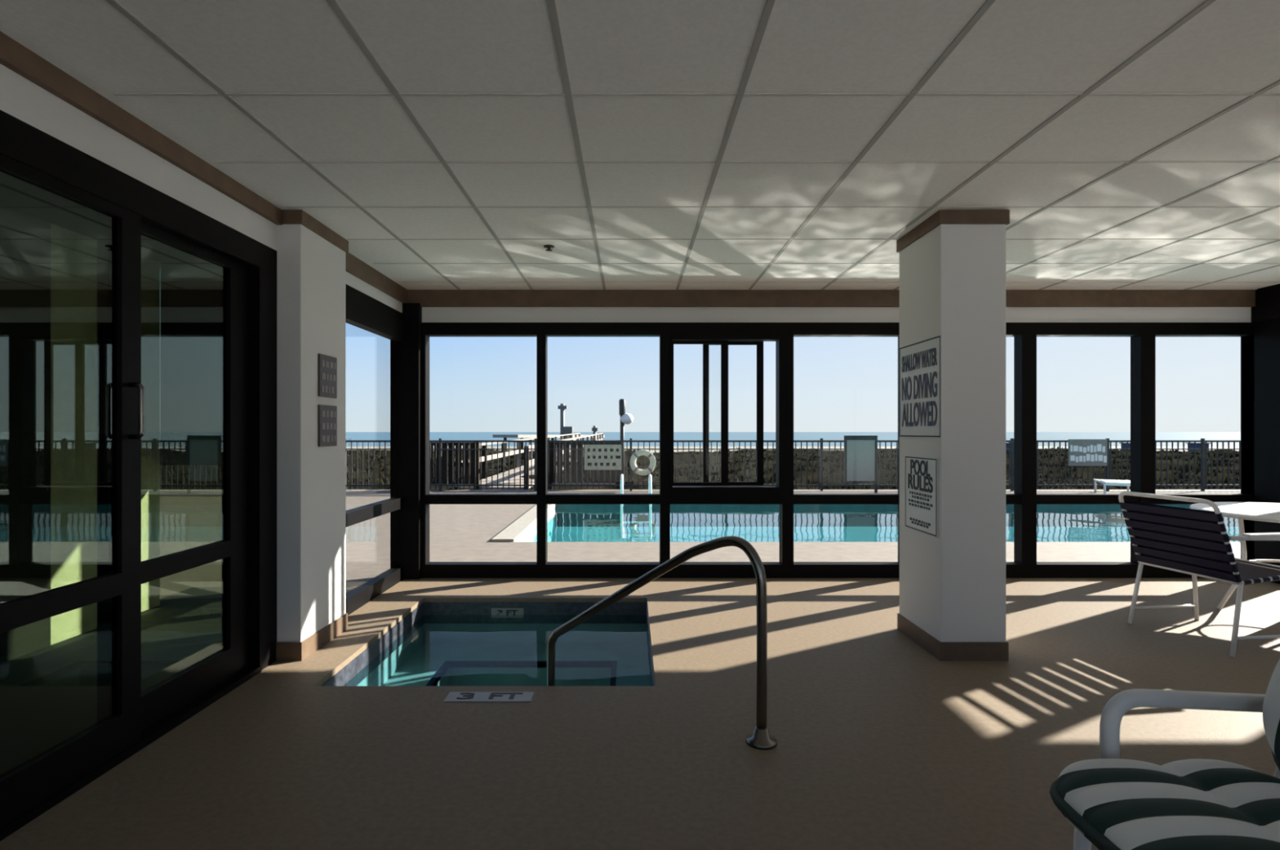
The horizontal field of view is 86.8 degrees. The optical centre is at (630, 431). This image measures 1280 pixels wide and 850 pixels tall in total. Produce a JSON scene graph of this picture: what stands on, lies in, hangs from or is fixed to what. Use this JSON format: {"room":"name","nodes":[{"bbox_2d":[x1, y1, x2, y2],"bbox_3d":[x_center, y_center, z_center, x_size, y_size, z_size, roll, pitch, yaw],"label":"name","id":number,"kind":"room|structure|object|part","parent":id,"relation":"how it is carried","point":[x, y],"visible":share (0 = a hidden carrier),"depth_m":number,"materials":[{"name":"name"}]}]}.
{"room":"indoor pool area","nodes":[
{"label":"indoor pool area","id":0,"kind":"room"},
{"bbox_2d":[0,63,402,312],"bbox_3d":[-1.980,0.020,1.740,0.120,2.440,7.880,0,0,0],"label":"wall","id":1,"kind":"structure","parent":0,"point":[20,98],"depth_m":2.58,"materials":[{"name":"white paint"}]},
{"bbox_2d":[0,109,276,840],"bbox_3d":[-1.950,0.130,2.010,0.159,2.220,3.320,0,0,0],"label":"door","id":2,"kind":"structure","parent":1,"relation":"in","point":[138,326],"depth_m":2.56,"materials":[{"name":"black metal"}]},
{"bbox_3d":[-1.948,-0.138,1.550,0.006,1.345,2.020,0,0,0],"label":"pane","id":3,"kind":"part","parent":2,"relation":"part of","materials":[{"name":"clear glass"}]},
{"bbox_3d":[-1.948,0.843,1.550,0.006,0.455,2.020,0,0,0],"label":"pane","id":4,"kind":"part","parent":2,"relation":"part of","materials":[{"name":"clear glass"}]},
{"bbox_3d":[-1.948,0.180,1.555,0.044,2.060,2.210,0,0,0],"label":"panel","id":5,"kind":"part","parent":2,"relation":"part of","materials":[{"name":"glass"}]},
{"bbox_3d":[-1.901,-0.080,2.600,0.059,0.218,0.018,0,0,0],"label":"handle","id":6,"kind":"part","parent":2,"relation":"part of","materials":[{"name":"black metal"}]},
{"bbox_3d":[-1.998,-0.138,3.015,0.006,1.345,0.650,0,0,0],"label":"pane","id":7,"kind":"part","parent":2,"relation":"part of","materials":[{"name":"clear glass"}]},
{"bbox_3d":[-1.998,0.843,3.015,0.006,0.455,0.650,0,0,0],"label":"pane","id":8,"kind":"part","parent":2,"relation":"part of","materials":[{"name":"clear glass"}]},
{"bbox_3d":[-1.998,0.180,3.030,0.044,2.060,0.940,0,0,0],"label":"panel","id":9,"kind":"part","parent":2,"relation":"part of","materials":[{"name":"glass"}]},
{"bbox_2d":[0,31,407,302],"bbox_3d":[-1.905,-1.140,1.780,0.030,0.120,7.960,0,0,0],"label":"trim","id":10,"kind":"structure","parent":1,"relation":"attached to","point":[14,55],"depth_m":2.62,"materials":[{"name":"brown paint"}]},
{"bbox_2d":[345,284,403,615],"bbox_3d":[-1.950,0.125,4.940,0.080,2.230,1.480,0,0,0],"label":"window","id":11,"kind":"structure","parent":1,"relation":"in","point":[362,311],"depth_m":5.02,"materials":[{"name":"black metal"}]},
{"bbox_2d":[345,586,356,593],"bbox_3d":[-2.775,1.315,1.540,1.450,0.149,7.720,0,0,0],"label":"floor","id":12,"kind":"structure","parent":0,"point":[347,588],"depth_m":5.33,"materials":[{"name":"paint"}]},
{"bbox_2d":[0,0,1279,289],"bbox_3d":[3.310,-1.248,1.820,10.580,0.104,8.040,0,0,0],"label":"ceiling","id":13,"kind":"structure","parent":0,"point":[655,144],"depth_m":2.66,"materials":[{"name":"tile"}]},
{"bbox_2d":[543,244,554,251],"bbox_3d":[-0.530,-1.187,4.380,0.070,0.027,0.070,0,0,0],"label":"sprinkler head","id":14,"kind":"object","parent":13,"relation":"attached to","point":[548,246],"visible":1,"depth_m":4.37},
{"bbox_2d":[0,577,1279,849],"bbox_3d":[3.310,1.315,1.820,10.580,0.150,8.040,0,0,0],"label":"floor","id":15,"kind":"structure","parent":0,"point":[884,743],"depth_m":2.71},
{"bbox_2d":[275,209,348,660],"bbox_3d":[-1.925,0.020,3.960,0.294,2.440,0.604,0,0,0],"label":"column","id":16,"kind":"structure","parent":15,"relation":"on","point":[311,613],"depth_m":3.76,"materials":[{"name":"white paint"}]},
{"bbox_3d":[-1.925,1.190,3.960,0.286,0.100,0.596,0,0,0],"label":"baseboard","id":17,"kind":"part","parent":16,"relation":"part of","materials":[{"name":"brown paint"}]},
{"bbox_3d":[-1.925,-1.162,3.960,0.294,0.074,0.604,0,0,0],"label":"cornice","id":18,"kind":"part","parent":16,"relation":"part of","materials":[{"name":"brown paint"}]},
{"bbox_2d":[318,353,337,398],"bbox_3d":[-1.783,-0.324,3.981,0.014,0.245,0.226,0,0,0],"label":"wall plaque","id":19,"kind":"object","parent":16,"relation":"attached to","point":[327,365],"visible":1,"depth_m":3.96,"materials":[{"name":"grey metal"}]},
{"bbox_2d":[318,404,337,446],"bbox_3d":[-1.783,-0.035,3.981,0.014,0.241,0.226,0,0,0],"label":"wall plaque","id":20,"kind":"object","parent":16,"relation":"attached to","point":[327,415],"visible":1,"depth_m":3.96,"materials":[{"name":"grey"}]},
{"bbox_2d":[321,601,654,685],"bbox_3d":[-0.715,1.780,4.175,1.870,1.020,1.950,0,0,0],"label":"hot tub","id":21,"kind":"object","parent":15,"relation":"in","point":[437,643],"visible":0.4,"depth_m":4.82,"materials":[{"name":"liquid"}]},
{"bbox_2d":[491,608,523,617],"bbox_3d":[-0.920,1.350,5.040,0.240,0.070,0.007,0,0,0],"label":"depth marker","id":22,"kind":"object","parent":21,"relation":"attached to","point":[495,612],"visible":1,"depth_m":5.04,"materials":[{"name":"white tile"}]},
{"bbox_2d":[546,535,777,749],"bbox_3d":[0.065,1.004,3.018,1.235,1.152,0.124,0,0,35],"label":"handrail","id":23,"kind":"object","parent":21,"relation":"attached to","point":[761,738],"visible":0.94,"depth_m":2.74,"materials":[{"name":"silver metal"}]},
{"bbox_2d":[443,691,533,702],"bbox_3d":[-0.660,1.237,3.160,0.400,0.006,0.110,0,0,0],"label":"depth marker","id":24,"kind":"object","parent":15,"relation":"on","point":[453,696],"visible":1,"depth_m":3.15,"materials":[{"name":"white tile"}]},
{"bbox_2d":[896,209,1009,660],"bbox_3d":[1.858,0.020,3.955,0.380,2.440,0.594,0,0,0],"label":"column","id":25,"kind":"structure","parent":15,"relation":"on","point":[953,263],"depth_m":3.67,"materials":[{"name":"white paint"}]},
{"bbox_2d":[899,333,942,438],"bbox_3d":[1.675,-0.245,3.932,0.011,0.562,0.566,0,0,0],"label":"wall sign","id":26,"kind":"object","parent":25,"relation":"attached to","point":[920,362],"visible":1,"depth_m":3.90,"materials":[{"name":"white plastic"}]},
{"bbox_2d":[905,455,938,537],"bbox_3d":[1.675,0.362,3.912,0.011,0.438,0.433,0,0,0],"label":"wall sign","id":27,"kind":"object","parent":25,"relation":"attached to","point":[922,473],"visible":1,"depth_m":3.88,"materials":[{"name":"white plastic"}]},
{"bbox_3d":[1.858,-1.162,3.955,0.380,0.074,0.594,0,0,0],"label":"cornice","id":28,"kind":"part","parent":25,"relation":"part of","materials":[{"name":"brown paint"}]},
{"bbox_3d":[1.858,1.190,3.955,0.372,0.100,0.586,0,0,0],"label":"baseboard","id":29,"kind":"part","parent":25,"relation":"part of","materials":[{"name":"brown paint"}]},
{"bbox_2d":[1049,658,1279,849],"bbox_3d":[1.381,0.722,1.300,0.889,1.046,0.784,0,0,0],"label":"armchair","id":30,"kind":"object","parent":15,"relation":"on","point":[1111,802],"visible":1,"depth_m":1.46,"materials":[{"name":"fabric"}]},
{"bbox_3d":[1.080,1.067,1.625,0.056,0.347,0.036,0,0,0],"label":"leg","id":31,"kind":"part","parent":30,"relation":"part of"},
{"bbox_2d":[1057,758,1279,849],"bbox_3d":[1.230,0.820,1.300,0.560,0.101,0.660,0,0,0],"label":"seat cushion","id":32,"kind":"object","parent":30,"relation":"on","point":[1116,803],"depth_m":1.43,"materials":[{"name":"fabric"}]},
{"bbox_3d":[1.397,0.766,1.675,0.468,0.258,0.034,0,0,0],"label":"armrest","id":33,"kind":"part","parent":30,"relation":"part of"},
{"bbox_2d":[1262,658,1279,762],"bbox_3d":[1.607,0.509,1.300,0.262,0.583,0.660,0,0,0],"label":"cushion","id":34,"kind":"object","parent":30,"relation":"on","point":[1271,705],"depth_m":1.58,"materials":[{"name":"fabric"}]},
{"bbox_3d":[1.690,0.545,1.300,0.271,0.681,0.722,0,0,0],"label":"frame","id":35,"kind":"part","parent":30,"relation":"part of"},
{"bbox_2d":[1118,491,1279,657],"bbox_3d":[3.481,0.810,4.081,0.639,0.865,0.704,0,0,-8],"label":"chair","id":36,"kind":"object","parent":15,"relation":"on","point":[1196,543],"visible":1,"depth_m":3.98,"materials":[{"name":"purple plastic"}]},
{"bbox_3d":[3.261,1.040,4.371,0.096,0.404,0.025,0,0,4],"label":"leg","id":37,"kind":"part","parent":36,"relation":"part of","materials":[{"name":"white metal"}]},
{"bbox_3d":[3.468,0.907,4.413,0.533,0.668,0.024,0,0,-8],"label":"leg","id":38,"kind":"part","parent":36,"relation":"part of","materials":[{"name":"white metal"}]},
{"bbox_3d":[3.253,0.611,4.049,0.179,0.467,0.644,0,0,-8],"label":"frame","id":39,"kind":"part","parent":36,"relation":"part of","materials":[{"name":"white metal"}]},
{"bbox_3d":[3.558,0.820,4.092,0.484,0.064,0.645,0,0,-8],"label":"seat frame","id":40,"kind":"part","parent":36,"relation":"part of","materials":[{"name":"white metal"}]},
{"bbox_3d":[3.349,1.040,3.742,0.096,0.404,0.025,0,0,-20],"label":"leg","id":41,"kind":"part","parent":36,"relation":"part of","materials":[{"name":"white metal"}]},
{"bbox_3d":[3.560,0.907,3.759,0.533,0.668,0.024,0,0,-8],"label":"leg","id":42,"kind":"part","parent":36,"relation":"part of","materials":[{"name":"white metal"}]},
{"bbox_3d":[3.554,0.573,3.758,0.320,0.018,0.044,0,0,-8],"label":"armrest","id":43,"kind":"part","parent":36,"relation":"part of","materials":[{"name":"white metal"}]},
{"bbox_2d":[1189,502,1279,609],"bbox_3d":[4.420,0.882,4.420,1.190,0.728,1.190,0,0,0],"label":"patio table","id":44,"kind":"object","parent":15,"relation":"on","point":[1255,511],"visible":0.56,"depth_m":4.63,"materials":[{"name":"white plastic"}]},
{"bbox_3d":[4.156,0.897,4.684,0.159,0.697,0.028,0,0,45],"label":"leg","id":45,"kind":"part","parent":44,"relation":"part of","materials":[{"name":"white metal"}]},
{"bbox_2d":[422,306,1251,322],"bbox_3d":[1.680,-1.062,5.810,7.400,0.275,0.100,0,0,0],"label":"wall","id":46,"kind":"structure","parent":0,"point":[429,314],"depth_m":5.76,"materials":[{"name":"white paint"}]},
{"bbox_2d":[390,302,422,579],"bbox_3d":[-1.900,0.080,5.770,0.240,2.320,0.180,0,0,0],"label":"post","id":47,"kind":"object","parent":46,"relation":"in","point":[405,355],"depth_m":5.68,"materials":[{"name":"black metal"}]},
{"bbox_2d":[420,322,541,577],"bbox_3d":[-1.280,0.158,5.790,1.040,2.165,0.120,0,0,0],"label":"window","id":48,"kind":"structure","parent":46,"relation":"in","point":[428,569],"depth_m":5.73,"materials":[{"name":"black metal"}]},
{"bbox_2d":[541,322,665,577],"bbox_3d":[-0.235,0.158,5.790,1.049,2.165,0.120,0,0,0],"label":"window","id":49,"kind":"structure","parent":46,"relation":"in","point":[548,569],"depth_m":5.73,"materials":[{"name":"black metal"}]},
{"bbox_3d":[-0.237,0.870,5.790,0.969,0.510,0.008,0,0,0],"label":"pane","id":50,"kind":"part","parent":49,"relation":"part of","materials":[{"name":"clear glass"}]},
{"bbox_2d":[665,322,787,577],"bbox_3d":[0.809,0.158,5.785,1.041,2.165,0.130,0,0,0],"label":"window","id":51,"kind":"structure","parent":46,"relation":"in","point":[724,335],"depth_m":5.73,"materials":[{"name":"black metal"}]},
{"bbox_3d":[0.585,-0.158,5.755,0.484,1.235,0.028,0,0,0],"label":"sash","id":52,"kind":"part","parent":51,"relation":"part of","materials":[{"name":"black metal"}]},
{"bbox_3d":[0.877,-0.158,5.810,0.518,1.235,0.028,0,0,0],"label":"sash","id":53,"kind":"part","parent":51,"relation":"part of","materials":[{"name":"black metal"}]},
{"bbox_2d":[407,289,1255,306],"bbox_3d":[1.680,-1.130,5.740,7.200,0.140,0.040,0,0,0],"label":"trim","id":54,"kind":"structure","parent":46,"relation":"attached to","point":[426,298],"depth_m":5.72,"materials":[{"name":"brown paint"}]},
{"bbox_2d":[787,322,899,577],"bbox_3d":[1.841,0.158,5.790,1.022,2.165,0.120,0,0,0],"label":"window","id":55,"kind":"structure","parent":46,"relation":"in","point":[795,569],"depth_m":5.73,"materials":[{"name":"black metal"}]},
{"bbox_2d":[1005,322,1029,577],"bbox_3d":[2.863,0.158,5.790,1.022,2.165,0.120,0,0,0],"label":"window","id":56,"kind":"structure","parent":46,"relation":"in","point":[1020,567],"depth_m":5.73,"materials":[{"name":"black metal"}]},
{"bbox_2d":[1029,322,1147,577],"bbox_3d":[3.877,0.158,5.790,1.006,2.165,0.120,0,0,0],"label":"window","id":57,"kind":"structure","parent":46,"relation":"in","point":[1137,331],"depth_m":5.73,"materials":[{"name":"black metal"}]},
{"bbox_2d":[1147,322,1254,577],"bbox_3d":[4.830,0.158,5.790,0.900,2.165,0.120,0,0,0],"label":"window","id":58,"kind":"structure","parent":46,"relation":"in","point":[1154,330],"depth_m":5.73,"materials":[{"name":"black metal"}]},
{"bbox_2d":[1240,288,1279,583],"bbox_3d":[5.330,0.020,5.670,0.100,2.440,0.380,0,0,0],"label":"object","id":59,"kind":"object","parent":46,"relation":"in","point":[1267,332],"depth_m":5.63,"materials":[{"name":"black metal"}]},
{"bbox_2d":[1257,283,1279,321],"bbox_3d":[6.930,-1.062,5.320,3.340,0.275,0.720,0,0,0],"label":"wall","id":60,"kind":"structure","parent":0,"point":[1268,297],"depth_m":5.58,"materials":[{"name":"black paint"}]},
{"label":"outside","id":61,"kind":"structure","parent":0,"visible":0},
{"bbox_2d":[345,431,1240,446],"bbox_3d":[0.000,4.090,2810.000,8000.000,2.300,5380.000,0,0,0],"label":"sea","id":62,"kind":"structure","parent":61,"point":[348,435],"depth_m":506.86,"materials":[{"name":"liquid"}]},
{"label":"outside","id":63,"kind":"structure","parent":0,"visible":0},
{"bbox_2d":[346,446,1239,453],"bbox_3d":[0.000,3.640,95.000,600.000,1.600,70.000,0,0,0],"label":"beach","id":64,"kind":"structure","parent":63,"point":[651,451],"depth_m":118.84},
{"bbox_2d":[493,434,604,450],"bbox_3d":[-9.850,2.790,85.000,12.632,4.900,16.213,0,0,0],"label":"pier","id":65,"kind":"structure","parent":64,"relation":"on","point":[504,436],"depth_m":78.47,"materials":[{"name":"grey wood"}]},
{"bbox_2d":[557,403,573,439],"bbox_3d":[-6.781,0.675,70.000,1.500,7.130,0.800,0,0,0],"label":"utility pole","id":66,"kind":"object","parent":64,"relation":"on","point":[564,429],"visible":0.63,"depth_m":69.78,"materials":[{"name":"grey paint"}]},
{"bbox_2d":[591,425,597,439],"bbox_3d":[-3.744,1.815,70.000,0.600,4.850,0.372,0,0,0],"label":"marker post","id":67,"kind":"object","parent":64,"relation":"on","point":[594,428],"visible":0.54,"depth_m":69.83,"materials":[{"name":"grey paint"}]},
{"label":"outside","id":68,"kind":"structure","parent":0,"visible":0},
{"bbox_2d":[346,449,1239,489],"bbox_3d":[6.000,1.988,44.500,191.900,2.162,60.000,0,0,0],"label":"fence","id":69,"kind":"object","parent":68,"point":[634,477],"visible":0.18,"depth_m":21.19,"materials":[{"name":"black metal"}]},
{"bbox_2d":[431,442,479,489],"bbox_3d":[-3.944,0.870,14.620,1.324,1.340,0.120,0,0,0],"label":"wooden screen","id":70,"kind":"object","parent":69,"relation":"on","point":[443,444],"visible":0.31,"depth_m":14.61,"materials":[{"name":"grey wood"}]},
{"bbox_3d":[-3.944,1.160,14.620,1.224,0.060,0.080,0,0,0],"label":"rail","id":71,"kind":"part","parent":70,"relation":"part of","materials":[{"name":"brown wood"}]},
{"bbox_3d":[-3.944,0.710,14.596,1.224,0.090,0.022,0,0,0],"label":"rail","id":72,"kind":"part","parent":70,"relation":"part of","materials":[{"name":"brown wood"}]},
{"bbox_3d":[-3.944,0.265,14.620,1.264,0.070,0.100,0,0,0],"label":"rail","id":73,"kind":"part","parent":70,"relation":"part of","materials":[{"name":"brown wood"}]},
{"bbox_3d":[-3.332,0.870,14.620,0.100,1.340,0.120,0,0,0],"label":"post","id":74,"kind":"part","parent":70,"relation":"part of","materials":[{"name":"brown wood"}]},
{"bbox_2d":[455,432,603,489],"bbox_3d":[-2.825,0.960,29.450,1.602,1.760,29.205,0,0,1],"label":"boardwalk","id":75,"kind":"structure","parent":69,"relation":"on","point":[483,445],"depth_m":17.85,"materials":[{"name":"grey wood"}]},
{"bbox_3d":[-3.762,1.080,17.337,0.100,1.519,0.100,0,0,0],"label":"post","id":76,"kind":"part","parent":75,"relation":"part of","materials":[{"name":"brown wood"}]},
{"bbox_3d":[-3.725,1.071,19.762,0.100,1.538,0.100,0,0,0],"label":"post","id":77,"kind":"part","parent":75,"relation":"part of","materials":[{"name":"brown wood"}]},
{"bbox_3d":[-3.687,1.061,22.187,0.100,1.558,0.100,0,0,0],"label":"post","id":78,"kind":"part","parent":75,"relation":"part of","materials":[{"name":"brown wood"}]},
{"bbox_3d":[-3.575,0.595,29.462,0.040,0.350,29.104,0,0,1],"label":"handrail","id":79,"kind":"part","parent":75,"relation":"part of","materials":[{"name":"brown wood"}]},
{"bbox_3d":[-3.575,0.220,29.462,0.100,0.280,29.104,0,0,1],"label":"handrail","id":80,"kind":"part","parent":75,"relation":"part of","materials":[{"name":"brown wood"}]},
{"bbox_3d":[-2.300,1.090,14.888,0.100,1.500,0.100,0,0,0],"label":"post","id":81,"kind":"part","parent":75,"relation":"part of","materials":[{"name":"brown wood"}]},
{"bbox_3d":[-3.650,1.052,24.612,0.100,1.577,0.100,0,0,0],"label":"post","id":82,"kind":"part","parent":75,"relation":"part of","materials":[{"name":"brown wood"}]},
{"bbox_3d":[-2.075,0.220,29.438,0.100,0.280,29.104,0,0,1],"label":"handrail","id":83,"kind":"part","parent":75,"relation":"part of","materials":[{"name":"brown wood"}]},
{"bbox_3d":[-2.075,0.595,29.438,0.040,0.350,29.104,0,0,1],"label":"handrail","id":84,"kind":"part","parent":75,"relation":"part of","materials":[{"name":"brown wood"}]},
{"bbox_3d":[-2.075,1.032,29.438,0.100,1.615,0.100,0,0,0],"label":"post","id":85,"kind":"part","parent":75,"relation":"part of","materials":[{"name":"brown wood"}]},
{"bbox_2d":[547,442,620,489],"bbox_3d":[-1.038,0.864,15.000,1.617,1.352,0.120,0,0,0],"label":"wooden screen","id":86,"kind":"object","parent":69,"relation":"on","point":[550,444],"visible":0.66,"depth_m":14.99,"materials":[{"name":"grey wood"}]},
{"bbox_3d":[-1.796,0.864,15.000,0.100,1.352,0.120,0,0,0],"label":"post","id":87,"kind":"part","parent":86,"relation":"part of","materials":[{"name":"brown wood"}]},
{"bbox_3d":[-1.038,0.704,14.976,1.517,0.090,0.022,0,0,0],"label":"rail","id":88,"kind":"part","parent":86,"relation":"part of","materials":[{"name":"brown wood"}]},
{"bbox_3d":[-1.038,1.160,15.000,1.517,0.060,0.080,0,0,0],"label":"rail","id":89,"kind":"part","parent":86,"relation":"part of","materials":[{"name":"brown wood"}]},
{"bbox_3d":[-1.038,0.253,15.000,1.557,0.070,0.100,0,0,0],"label":"rail","id":90,"kind":"part","parent":86,"relation":"part of","materials":[{"name":"brown wood"}]},
{"bbox_3d":[-0.279,0.864,15.000,0.100,1.352,0.120,0,0,0],"label":"post","id":91,"kind":"part","parent":86,"relation":"part of","materials":[{"name":"brown wood"}]},
{"bbox_2d":[618,399,633,479],"bbox_3d":[-0.104,0.448,17.500,0.340,2.584,0.340,0,0,-43],"label":"lamp post","id":92,"kind":"object","parent":69,"relation":"on","point":[625,418],"visible":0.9,"depth_m":17.45,"materials":[{"name":"black paint"}]},
{"bbox_3d":[-0.104,-0.335,17.500,0.340,0.280,0.340,0,0,0],"label":"globe","id":93,"kind":"part","parent":92,"relation":"part of"},
{"bbox_2d":[346,446,1240,489],"bbox_3d":[8.045,1.131,28.126,74.642,0.740,26.286,0,0,0],"label":"dune grass","id":94,"kind":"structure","parent":69,"relation":"on","point":[888,466],"depth_m":20.56,"materials":[{"name":"green plant"}]},
{"bbox_2d":[1005,442,1010,451],"bbox_3d":[32.709,1.590,58.000,1.200,1.300,1.200,0,0,0],"label":"hut","id":95,"kind":"object","parent":69,"relation":"on","point":[1006,443],"visible":0.11,"depth_m":57.83,"materials":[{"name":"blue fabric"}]},
{"bbox_2d":[1119,442,1130,448],"bbox_3d":[42.893,1.590,58.000,1.200,1.300,1.200,0,0,0],"label":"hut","id":96,"kind":"object","parent":69,"relation":"on","point":[1124,444],"visible":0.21,"depth_m":57.95,"materials":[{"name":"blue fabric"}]},
{"bbox_2d":[1185,442,1210,451],"bbox_3d":[48.626,1.590,58.000,1.200,1.300,1.200,0,0,0],"label":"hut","id":97,"kind":"object","parent":69,"relation":"on","point":[1192,444],"visible":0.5,"depth_m":57.59,"materials":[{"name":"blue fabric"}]},
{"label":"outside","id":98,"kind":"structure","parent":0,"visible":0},
{"bbox_2d":[345,489,1240,586],"bbox_3d":[5.000,1.315,5.250,70.000,0.150,18.500,0,0,0],"label":"pool deck","id":99,"kind":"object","parent":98,"point":[459,532],"visible":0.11,"depth_m":7.30,"materials":[{"name":"concrete"}]},
{"bbox_2d":[491,503,555,542],"bbox_3d":[9.365,1.285,9.885,21.870,0.150,4.530,0,0,0],"label":"pool coping","id":100,"kind":"object","parent":99,"relation":"on","point":[521,529],"visible":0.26,"depth_m":8.59},
{"bbox_2d":[620,474,652,537],"bbox_3d":[0.090,1.298,11.992,0.550,1.084,0.504,0,0,0],"label":"pool ladder","id":101,"kind":"object","parent":99,"relation":"attached to","point":[650,479],"visible":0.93,"depth_m":11.76,"materials":[{"name":"silver metal"}]},
{"bbox_3d":[-0.160,1.298,12.000,0.050,1.084,0.488,0,0,0],"label":"rail","id":102,"kind":"part","parent":101,"relation":"part of","materials":[{"name":"silver metal"}]},
{"bbox_3d":[0.340,1.298,12.000,0.050,1.084,0.488,0,0,0],"label":"rail","id":103,"kind":"part","parent":101,"relation":"part of","materials":[{"name":"silver metal"}]},
{"bbox_2d":[345,438,1240,490],"bbox_3d":[4.000,0.690,14.200,32.048,1.100,0.050,0,0,0],"label":"picket fence","id":104,"kind":"object","parent":99,"relation":"on","point":[1203,448],"visible":0.5,"depth_m":14.19,"materials":[{"name":"black metal"}]},
{"bbox_3d":[-6.000,0.690,14.200,0.048,1.100,0.050,0,0,0],"label":"post","id":105,"kind":"part","parent":104,"relation":"part of","materials":[{"name":"black metal"}]},
{"bbox_3d":[-4.000,0.690,14.200,0.048,1.100,0.050,0,0,0],"label":"post","id":106,"kind":"part","parent":104,"relation":"part of","materials":[{"name":"black metal"}]},
{"bbox_3d":[-2.000,0.690,14.200,0.048,1.100,0.050,0,0,0],"label":"post","id":107,"kind":"part","parent":104,"relation":"part of","materials":[{"name":"black metal"}]},
{"bbox_2d":[584,444,621,469],"bbox_3d":[-0.584,0.534,14.139,0.773,0.526,0.027,0,0,0],"label":"sign","id":108,"kind":"object","parent":104,"relation":"attached to","point":[596,456],"visible":1,"depth_m":14.13,"materials":[{"name":"white plastic"}]},
{"bbox_3d":[0.000,0.690,14.200,0.048,1.100,0.050,0,0,0],"label":"post","id":109,"kind":"part","parent":104,"relation":"part of","materials":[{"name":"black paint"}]},
{"bbox_2d":[630,448,656,475],"bbox_3d":[0.250,0.640,14.085,0.544,0.544,0.132,0,0,0],"label":"life ring","id":110,"kind":"object","parent":104,"relation":"hanging from","point":[650,455],"visible":1,"depth_m":14.03,"materials":[{"name":"beige plastic"}]},
{"bbox_3d":[4.000,1.125,14.200,32.000,0.030,0.040,0,0,0],"label":"rail","id":111,"kind":"part","parent":104,"relation":"part of","materials":[{"name":"black paint"}]},
{"bbox_3d":[4.000,0.367,14.200,32.000,0.025,0.040,0,0,0],"label":"rail","id":112,"kind":"part","parent":104,"relation":"part of","materials":[{"name":"black metal"}]},
{"bbox_3d":[4.000,0.200,14.200,32.000,0.040,0.040,0,0,0],"label":"rail","id":113,"kind":"part","parent":104,"relation":"part of","materials":[{"name":"black paint"}]},
{"bbox_3d":[4.000,0.690,14.200,0.048,1.100,0.050,0,0,0],"label":"post","id":114,"kind":"part","parent":104,"relation":"part of","materials":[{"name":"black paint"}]},
{"bbox_3d":[8.000,0.690,14.200,0.048,1.100,0.050,0,0,0],"label":"post","id":115,"kind":"part","parent":104,"relation":"part of","materials":[{"name":"black metal"}]},
{"bbox_2d":[1067,439,1106,466],"bbox_3d":[9.544,0.436,14.138,0.806,0.559,0.028,0,0,0],"label":"sign","id":116,"kind":"object","parent":104,"relation":"attached to","point":[1081,452],"visible":1,"depth_m":14.13,"materials":[{"name":"grey metal"}]},
{"bbox_3d":[10.000,0.690,14.200,0.048,1.100,0.050,0,0,0],"label":"post","id":117,"kind":"part","parent":104,"relation":"part of","materials":[{"name":"black metal"}]},
{"bbox_3d":[12.000,0.690,14.200,0.048,1.100,0.050,0,0,0],"label":"post","id":118,"kind":"part","parent":104,"relation":"part of","materials":[{"name":"black metal"}]},
{"bbox_2d":[524,503,1191,542],"bbox_3d":[9.340,1.867,9.735,21.520,1.245,4.430,0,0,0],"label":"swimming pool","id":119,"kind":"object","parent":99,"relation":"in","point":[558,531],"visible":0.08,"depth_m":11.85,"materials":[{"name":"paint"}]},
{"bbox_2d":[533,507,1239,542],"bbox_3d":[9.340,1.330,9.735,21.320,0.006,4.230,0,0,0],"label":"pool water","id":120,"kind":"structure","parent":119,"relation":"in","point":[1104,522],"depth_m":10.42,"materials":[{"name":"teal liquid"}]},
{"bbox_2d":[844,435,877,493],"bbox_3d":[4.652,0.659,13.700,0.664,1.163,0.050,0,0,0],"label":"notice board","id":121,"kind":"object","parent":99,"relation":"on","point":[860,451],"visible":1,"depth_m":13.69,"materials":[{"name":"grey"}]},
{"bbox_2d":[1093,478,1130,493],"bbox_3d":[9.350,1.085,13.025,0.580,0.310,1.550,0,0,28],"label":"chaise longue","id":122,"kind":"object","parent":99,"relation":"on","point":[1126,482],"visible":0.62,"depth_m":12.68,"materials":[{"name":"white plastic"}]},
{"bbox_3d":[9.405,1.105,13.704,0.033,0.270,0.033,0,0,-40],"label":"leg","id":123,"kind":"part","parent":122,"relation":"part of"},
{"bbox_3d":[8.794,1.105,12.556,0.033,0.270,0.033,0,0,-40],"label":"leg","id":124,"kind":"part","parent":122,"relation":"part of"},
{"bbox_3d":[9.350,0.970,13.025,0.580,0.060,1.550,0,0,28],"label":"frame","id":125,"kind":"part","parent":122,"relation":"part of","materials":[{"name":"white plastic"}]}
]}

